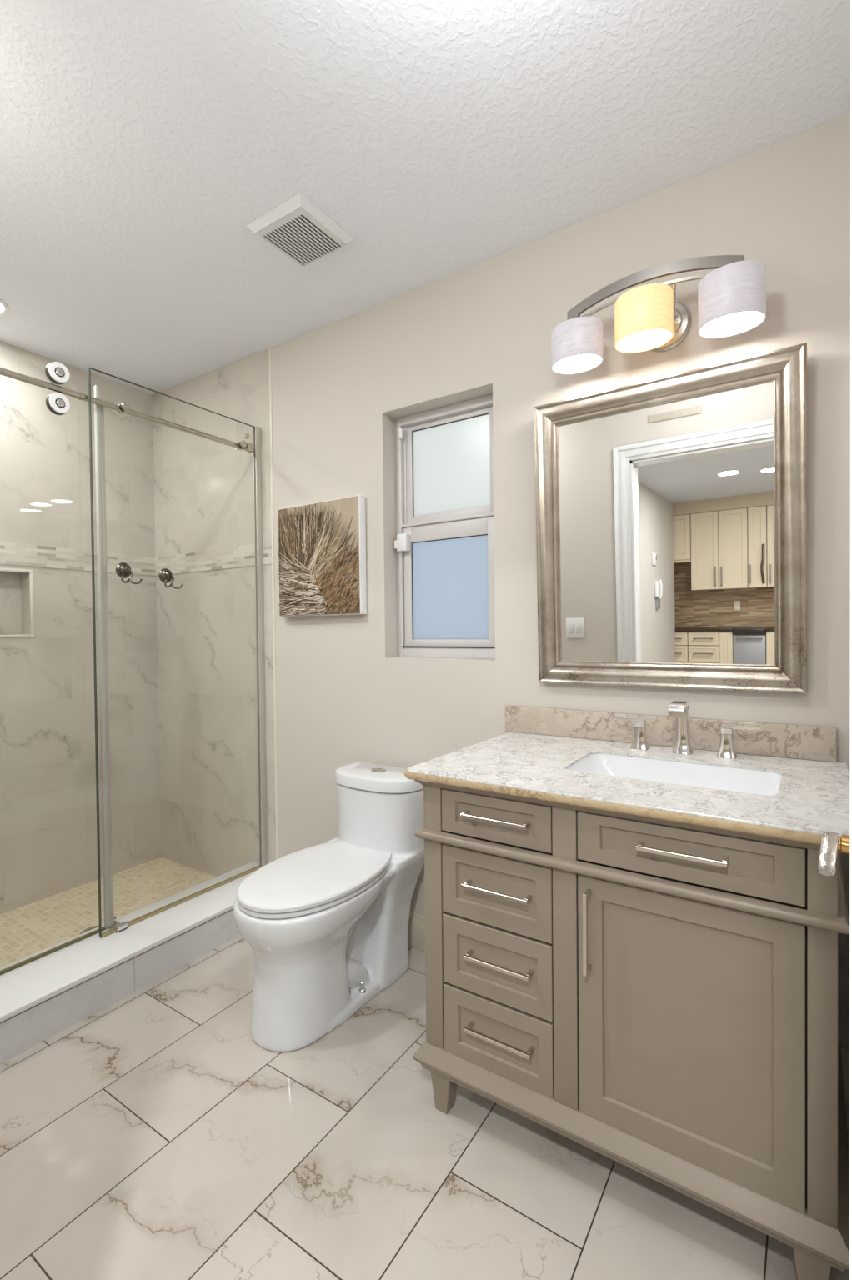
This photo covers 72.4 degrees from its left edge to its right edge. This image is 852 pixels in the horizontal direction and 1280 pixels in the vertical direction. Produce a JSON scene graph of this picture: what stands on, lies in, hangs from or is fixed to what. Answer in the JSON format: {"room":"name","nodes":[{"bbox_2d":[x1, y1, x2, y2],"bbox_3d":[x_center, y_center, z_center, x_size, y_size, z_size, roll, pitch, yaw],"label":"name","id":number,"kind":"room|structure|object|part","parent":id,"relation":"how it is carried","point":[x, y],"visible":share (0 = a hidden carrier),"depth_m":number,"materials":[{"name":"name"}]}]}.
{"room":"bathroom","nodes":[
{"label":"bathroom","id":0,"kind":"room"},
{"bbox_2d":[0,340,160,914],"bbox_3d":[-2.019,-0.028,2.542,0.130,2.613,1.720,0,1,33],"label":"wall","id":1,"kind":"structure","parent":0,"point":[48,842],"depth_m":2.85,"materials":[{"name":"stone"}]},
{"bbox_2d":[0,567,34,637],"bbox_3d":[-1.945,-0.165,2.534,0.005,0.313,0.423,0,1,33],"label":"trim","id":2,"kind":"structure","parent":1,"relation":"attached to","point":[31,572],"depth_m":2.70,"materials":[{"name":"beige"}]},
{"bbox_2d":[0,541,155,575],"bbox_3d":[-1.934,-0.389,2.549,0.004,0.101,1.600,0,1,33],"label":"trim","id":3,"kind":"structure","parent":1,"relation":"attached to","point":[11,553],"depth_m":2.82,"materials":[{"name":"beige tile"}]},
{"bbox_2d":[0,857,215,968],"bbox_3d":[-1.616,1.252,2.359,0.844,0.050,1.670,0,1,33],"label":"floor","id":4,"kind":"structure","parent":0,"point":[27,930],"depth_m":2.67,"materials":[{"name":"tile"}]},
{"bbox_2d":[80,925,99,934],"bbox_3d":[-1.391,1.221,2.434,0.100,0.004,0.100,0,1,33],"label":"shower drain","id":5,"kind":"object","parent":4,"relation":"on","point":[94,927],"visible":0.31,"depth_m":2.45,"materials":[{"name":"silver metal"}]},
{"bbox_2d":[0,934,849,1279],"bbox_3d":[-0.148,1.253,1.349,2.260,0.050,1.740,0,1,33],"label":"floor","id":6,"kind":"structure","parent":0,"point":[150,1137],"depth_m":1.35,"materials":[{"name":"tile"}]},
{"bbox_2d":[0,910,239,1064],"bbox_3d":[-1.153,1.168,2.070,0.277,0.118,1.600,0,1,33],"label":"curb","id":7,"kind":"object","parent":6,"relation":"on","point":[32,1027],"visible":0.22,"depth_m":1.95,"materials":[{"name":"stone"}]},
{"bbox_2d":[0,909,233,1023],"bbox_3d":[-1.155,1.106,2.069,0.279,0.006,1.599,0,1,33],"label":"trim","id":8,"kind":"structure","parent":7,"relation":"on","point":[232,909],"depth_m":1.94,"materials":[{"name":"grey metal"}]},
{"bbox_2d":[0,861,259,1022],"bbox_3d":[-1.153,1.094,2.067,0.290,0.018,1.599,0,1,33],"label":"shower curb","id":9,"kind":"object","parent":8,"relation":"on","point":[27,986],"depth_m":2.05,"materials":[{"name":"white stone"}]},
{"bbox_2d":[0,361,267,974],"bbox_3d":[-1.226,0.053,2.094,0.084,2.065,1.596,0,1,33],"label":"shower enclosure","id":10,"kind":"object","parent":9,"relation":"on","point":[57,372],"visible":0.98,"depth_m":2.18,"materials":[{"name":"clear glass"}]},
{"bbox_3d":[-1.249,-0.872,2.062,0.023,0.023,1.555,0,1,33],"label":"rail","id":11,"kind":"part","parent":10,"relation":"part of","materials":[{"name":"silver metal"}]},
{"bbox_2d":[115,562,142,584],"bbox_3d":[-1.110,-0.249,2.175,0.053,0.083,0.076,0,1,33],"label":"hook","id":12,"kind":"object","parent":10,"relation":"attached to","point":[123,570],"visible":1,"depth_m":2.17,"materials":[{"name":"silver metal"}]},
{"bbox_2d":[115,562,130,578],"bbox_3d":[-1.126,-0.261,2.177,0.025,0.059,0.059,0,1,33],"label":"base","id":13,"kind":"object","parent":12,"relation":"on","point":[122,569],"depth_m":2.17,"materials":[{"name":"silver metal"}]},
{"bbox_2d":[158,568,183,589],"bbox_3d":[-1.016,-0.245,2.318,0.053,0.083,0.076,0,1,33],"label":"hook","id":14,"kind":"object","parent":10,"relation":"attached to","point":[165,575],"visible":1,"depth_m":2.31,"materials":[{"name":"silver metal"}]},
{"bbox_2d":[158,568,172,583],"bbox_3d":[-1.031,-0.257,2.320,0.025,0.059,0.059,0,1,33],"label":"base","id":15,"kind":"object","parent":14,"relation":"on","point":[165,575],"depth_m":2.31,"materials":[{"name":"silver metal"}]},
{"bbox_2d":[233,761,424,1052],"bbox_3d":[-0.325,0.868,2.003,0.386,0.736,0.717,0,1,33],"label":"toilet","id":16,"kind":"object","parent":6,"relation":"on","point":[325,926],"visible":0.97,"depth_m":1.89,"materials":[{"name":"white ceramic"}]},
{"bbox_3d":[-0.368,0.798,1.938,0.372,0.014,0.550,0,1,33],"label":"seat","id":17,"kind":"part","parent":16,"relation":"part of","materials":[{"name":"white plastic"}]},
{"bbox_3d":[-0.367,0.777,1.940,0.376,0.022,0.560,0,1,33],"label":"seat lid","id":18,"kind":"part","parent":16,"relation":"part of","materials":[{"name":"white plastic"}]},
{"bbox_3d":[-0.187,0.523,2.212,0.386,0.046,0.202,0,1,33],"label":"tank lid","id":19,"kind":"part","parent":16,"relation":"part of","materials":[{"name":"white ceramic"}]},
{"bbox_2d":[412,780,849,1279],"bbox_3d":[0.522,0.787,1.513,0.930,0.863,0.646,0,1,33],"label":"bathroom vanity","id":20,"kind":"object","parent":6,"relation":"on","point":[659,997],"visible":0.79,"depth_m":1.21,"materials":[{"name":"beige paint"}]},
{"bbox_3d":[0.053,1.167,1.528,0.062,0.112,0.062,0,1,33],"label":"leg","id":21,"kind":"part","parent":20,"relation":"part of","materials":[{"name":"beige paint"}]},
{"bbox_3d":[0.164,0.427,1.383,0.172,0.009,0.036,0,1,33],"label":"bar pull","id":22,"kind":"part","parent":20,"relation":"part of","materials":[{"name":"silver metal"}]},
{"bbox_3d":[0.168,0.599,1.385,0.171,0.009,0.036,0,1,33],"label":"bar pull","id":23,"kind":"part","parent":20,"relation":"part of","materials":[{"name":"silver metal"}]},
{"bbox_3d":[0.168,0.606,1.410,0.292,0.173,0.019,0,1,33],"label":"drawer","id":24,"kind":"part","parent":20,"relation":"part of","materials":[{"name":"beige paint"}]},
{"bbox_3d":[0.167,0.432,1.407,0.292,0.106,0.019,0,1,33],"label":"drawer","id":25,"kind":"part","parent":20,"relation":"part of","materials":[{"name":"beige paint"}]},
{"bbox_3d":[0.170,0.786,1.413,0.292,0.174,0.019,0,1,33],"label":"drawer","id":26,"kind":"part","parent":20,"relation":"part of","materials":[{"name":"beige paint"}]},
{"bbox_3d":[0.171,0.774,1.387,0.171,0.009,0.036,0,1,33],"label":"bar pull","id":27,"kind":"part","parent":20,"relation":"part of","materials":[{"name":"silver metal"}]},
{"bbox_3d":[0.172,0.967,1.415,0.292,0.173,0.019,0,1,33],"label":"drawer","id":28,"kind":"part","parent":20,"relation":"part of","materials":[{"name":"beige paint"}]},
{"bbox_3d":[0.173,0.953,1.389,0.172,0.009,0.036,0,1,33],"label":"bar pull","id":29,"kind":"part","parent":20,"relation":"part of","materials":[{"name":"silver metal"}]},
{"bbox_3d":[0.348,0.632,1.258,0.009,0.177,0.036,0,1,33],"label":"bar pull","id":30,"kind":"part","parent":20,"relation":"part of","materials":[{"name":"silver metal"}]},
{"bbox_2d":[403,731,849,845],"bbox_3d":[0.522,0.340,1.510,0.958,0.028,0.654,0,1,33],"label":"countertop","id":31,"kind":"structure","parent":20,"relation":"on","point":[812,800],"depth_m":1.33,"materials":[{"name":"stone"}]},
{"bbox_2d":[565,753,781,795],"bbox_3d":[0.614,0.408,1.461,0.496,0.150,0.293,0,1,33],"label":"undermount sink","id":32,"kind":"object","parent":31,"relation":"in","point":[747,781],"visible":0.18,"depth_m":1.56,"materials":[{"name":"white ceramic"}]},
{"bbox_2d":[610,700,760,759],"bbox_3d":[0.710,0.247,1.631,0.394,0.149,0.126,0,1,33],"label":"faucet","id":33,"kind":"object","parent":31,"relation":"on","point":[679,710],"visible":1,"depth_m":1.64,"materials":[{"name":"silver metal"}]},
{"bbox_3d":[0.611,0.277,1.742,0.106,0.088,0.045,0,1,33],"label":"lever handle","id":34,"kind":"part","parent":33,"relation":"part of","materials":[{"name":"silver metal"}]},
{"bbox_3d":[0.712,0.247,1.629,0.050,0.149,0.126,0,1,33],"label":"spout","id":35,"kind":"part","parent":33,"relation":"part of","materials":[{"name":"silver metal"}]},
{"bbox_3d":[0.852,0.277,1.583,0.106,0.088,0.045,0,1,33],"label":"lever handle","id":36,"kind":"part","parent":33,"relation":"part of","materials":[{"name":"silver metal"}]},
{"bbox_3d":[0.522,0.364,1.513,0.914,0.018,0.629,0,1,33],"label":"moulding","id":37,"kind":"part","parent":20,"relation":"part of","materials":[{"name":"beige paint"}]},
{"bbox_3d":[0.528,1.076,1.521,0.930,0.068,0.637,0,1,33],"label":"moulding","id":38,"kind":"part","parent":20,"relation":"part of","materials":[{"name":"beige paint"}]},
{"bbox_3d":[0.524,0.497,1.516,0.912,0.027,0.628,0,1,33],"label":"waist moulding","id":39,"kind":"part","parent":20,"relation":"part of","materials":[{"name":"beige paint"}]},
{"bbox_3d":[0.508,0.425,1.157,0.168,0.009,0.036,0,1,33],"label":"bar pull","id":40,"kind":"part","parent":20,"relation":"part of","materials":[{"name":"silver metal"}]},
{"bbox_3d":[0.515,0.432,1.177,0.422,0.106,0.019,0,1,33],"label":"drawer","id":41,"kind":"part","parent":20,"relation":"part of","materials":[{"name":"beige paint"}]},
{"bbox_3d":[0.519,0.785,1.182,0.422,0.534,0.019,0,1,33],"label":"cabinet door","id":42,"kind":"part","parent":20,"relation":"part of","materials":[{"name":"beige paint"}]},
{"bbox_3d":[0.721,1.167,1.087,0.062,0.112,0.062,0,1,33],"label":"leg","id":43,"kind":"part","parent":20,"relation":"part of","materials":[{"name":"beige paint"}]},
{"bbox_2d":[0,0,849,394],"bbox_3d":[-0.609,-1.386,1.670,3.484,0.100,1.870,0,1,33],"label":"ceiling","id":44,"kind":"structure","parent":0,"point":[141,141],"depth_m":1.54,"materials":[{"name":"white paint"}]},
{"bbox_2d":[0,299,8,314],"bbox_3d":[-1.756,-1.329,2.290,0.184,0.008,0.184,0,1,33],"label":"recessed light","id":45,"kind":"object","parent":44,"relation":"in","point":[3,307],"visible":1,"depth_m":2.33,"materials":[{"name":"white paint"}]},
{"bbox_2d":[245,193,354,265],"bbox_3d":[-0.410,-1.330,1.912,0.246,0.022,0.245,0,1,33],"label":"exhaust fan cover","id":46,"kind":"object","parent":44,"relation":"attached to","point":[297,227],"visible":1,"depth_m":1.88,"materials":[{"name":"white plastic"}]},
{"bbox_2d":[152,113,849,1049],"bbox_3d":[-0.127,-0.046,2.401,3.384,2.613,0.130,0,1,33],"label":"wall","id":47,"kind":"structure","parent":0,"point":[344,693],"depth_m":2.23,"materials":[{"name":"beige paint"}]},
{"bbox_2d":[155,541,271,575],"bbox_3d":[-1.104,-0.405,2.957,0.933,0.101,0.004,0,1,33],"label":"trim","id":48,"kind":"structure","parent":47,"relation":"attached to","point":[241,556],"depth_m":2.94,"materials":[{"name":"beige tile"}]},
{"bbox_2d":[268,346,278,859],"bbox_3d":[-0.670,-0.046,2.757,0.012,2.613,0.134,0,1,33],"label":"trim","id":49,"kind":"structure","parent":47,"relation":"attached to","point":[269,347],"depth_m":2.70,"materials":[{"name":"beige"}]},
{"bbox_2d":[277,495,366,616],"bbox_3d":[-0.457,-0.347,2.504,0.476,0.482,0.045,0,1,33],"label":"print","id":50,"kind":"object","parent":47,"relation":"attached to","point":[322,545],"visible":1,"depth_m":2.47,"materials":[{"name":"brown"}]},
{"bbox_2d":[394,394,494,659],"bbox_3d":[0.085,-0.421,2.283,0.493,0.985,0.076,0,1,33],"label":"window","id":51,"kind":"structure","parent":47,"relation":"in","point":[444,542],"depth_m":2.30,"materials":[{"name":"grey plastic"}]},
{"bbox_3d":[0.087,-0.224,2.284,0.426,0.500,0.031,0,1,33],"label":"sash","id":52,"kind":"part","parent":51,"relation":"part of","materials":[{"name":"grey plastic"}]},
{"bbox_3d":[0.097,-0.670,2.300,0.421,0.429,0.020,0,1,33],"label":"sash","id":53,"kind":"part","parent":51,"relation":"part of","materials":[{"name":"grey plastic"}]},
{"bbox_3d":[0.092,-0.200,2.288,0.354,0.400,0.004,0,1,33],"label":"pane","id":54,"kind":"part","parent":51,"relation":"part of","materials":[{"name":"clear glass"}]},
{"bbox_3d":[0.097,-0.683,2.300,0.361,0.355,0.004,0,1,33],"label":"pane","id":55,"kind":"part","parent":51,"relation":"part of","materials":[{"name":"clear glass"}]},
{"bbox_2d":[408,911,849,1102],"bbox_3d":[0.242,1.144,2.099,2.235,0.135,0.014,0,1,33],"label":"baseboard","id":56,"kind":"structure","parent":47,"relation":"attached to","point":[417,922],"depth_m":2.26,"materials":[{"name":"beige paint"}]},
{"bbox_2d":[550,255,765,374],"bbox_3d":[0.642,-0.939,1.669,0.577,0.206,0.210,0,1,33],"label":"vanity light","id":57,"kind":"object","parent":47,"relation":"attached to","point":[732,297],"visible":1,"depth_m":1.59,"materials":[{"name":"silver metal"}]},
{"bbox_2d":[573,313,579,318],"bbox_3d":[0.460,-0.970,1.774,0.040,0.039,0.040,0,1,33],"label":"socket","id":58,"kind":"object","parent":57,"relation":"attached to","point":[575,315],"depth_m":1.76,"materials":[{"name":"silver metal"}]},
{"bbox_3d":[0.460,-0.897,1.775,0.156,0.113,0.125,0,1,33],"label":"lamp shade","id":59,"kind":"part","parent":57,"relation":"part of","materials":[{"name":"white fabric"}]},
{"bbox_2d":[554,354,599,371],"bbox_3d":[0.461,-0.850,1.776,0.140,0.006,0.112,0,1,33],"label":"diffuser","id":60,"kind":"object","parent":57,"relation":"attached to","point":[562,362],"depth_m":1.77,"materials":[{"name":"white"}]},
{"bbox_3d":[0.612,-0.904,1.639,0.156,0.126,0.125,0,1,33],"label":"lamp shade","id":61,"kind":"part","parent":57,"relation":"part of","materials":[{"name":"yellow fabric"}]},
{"bbox_2d":[617,329,669,349],"bbox_3d":[0.613,-0.850,1.639,0.140,0.006,0.112,0,1,33],"label":"diffuser","id":62,"kind":"object","parent":57,"relation":"attached to","point":[627,339],"depth_m":1.64,"materials":[{"name":"white"}]},
{"bbox_3d":[0.655,-0.964,1.691,0.410,0.065,0.122,0,1,33],"label":"bow arm","id":63,"kind":"part","parent":57,"relation":"part of","materials":[{"name":"silver metal"}]},
{"bbox_3d":[0.810,-0.901,1.544,0.160,0.131,0.128,0,1,33],"label":"lamp shade","id":64,"kind":"part","parent":57,"relation":"part of","materials":[{"name":"white fabric"}]},
{"bbox_2d":[700,311,762,334],"bbox_3d":[0.811,-0.845,1.545,0.144,0.006,0.115,0,1,33],"label":"diffuser","id":65,"kind":"object","parent":57,"relation":"attached to","point":[712,322],"depth_m":1.54,"materials":[{"name":"white"}]},
{"bbox_2d":[533,342,806,694],"bbox_3d":[0.688,-0.314,1.739,0.754,0.914,0.035,0,3,33],"label":"wall mirror","id":66,"kind":"object","parent":47,"relation":"attached to","point":[671,510],"visible":1,"depth_m":1.71,"materials":[{"name":"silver metal"}]},
{"bbox_2d":[557,380,774,664],"bbox_3d":[0.695,-0.314,1.749,0.614,0.774,0.006,0,3,33],"label":"mirror glass","id":67,"kind":"object","parent":66,"relation":"attached to","point":[666,503],"depth_m":1.72,"materials":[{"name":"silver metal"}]},
{"bbox_2d":[505,705,835,762],"bbox_3d":[0.678,0.275,1.786,0.950,0.090,0.020,0,1,33],"label":"backsplash","id":68,"kind":"structure","parent":47,"relation":"attached to","point":[789,741],"depth_m":1.73,"materials":[{"name":"stone"}]},
{"bbox_3d":[-0.601,-0.013,0.648,4.324,2.613,0.120,0,1,33],"label":"wall","id":69,"kind":"structure","parent":0,"visible":0},
{"bbox_2d":[816,0,851,1279],"bbox_3d":[0.424,0.188,0.578,0.100,2.068,0.885,0,1,38],"label":"door","id":70,"kind":"structure","parent":69,"relation":"in","point":[831,842],"depth_m":0.22,"materials":[{"name":"white paint"}]},
{"bbox_3d":[0.643,0.312,0.880,0.063,0.062,0.062,0,1,33],"label":"lever handle","id":71,"kind":"part","parent":70,"relation":"part of","materials":[{"name":"gold metal"}]}
]}

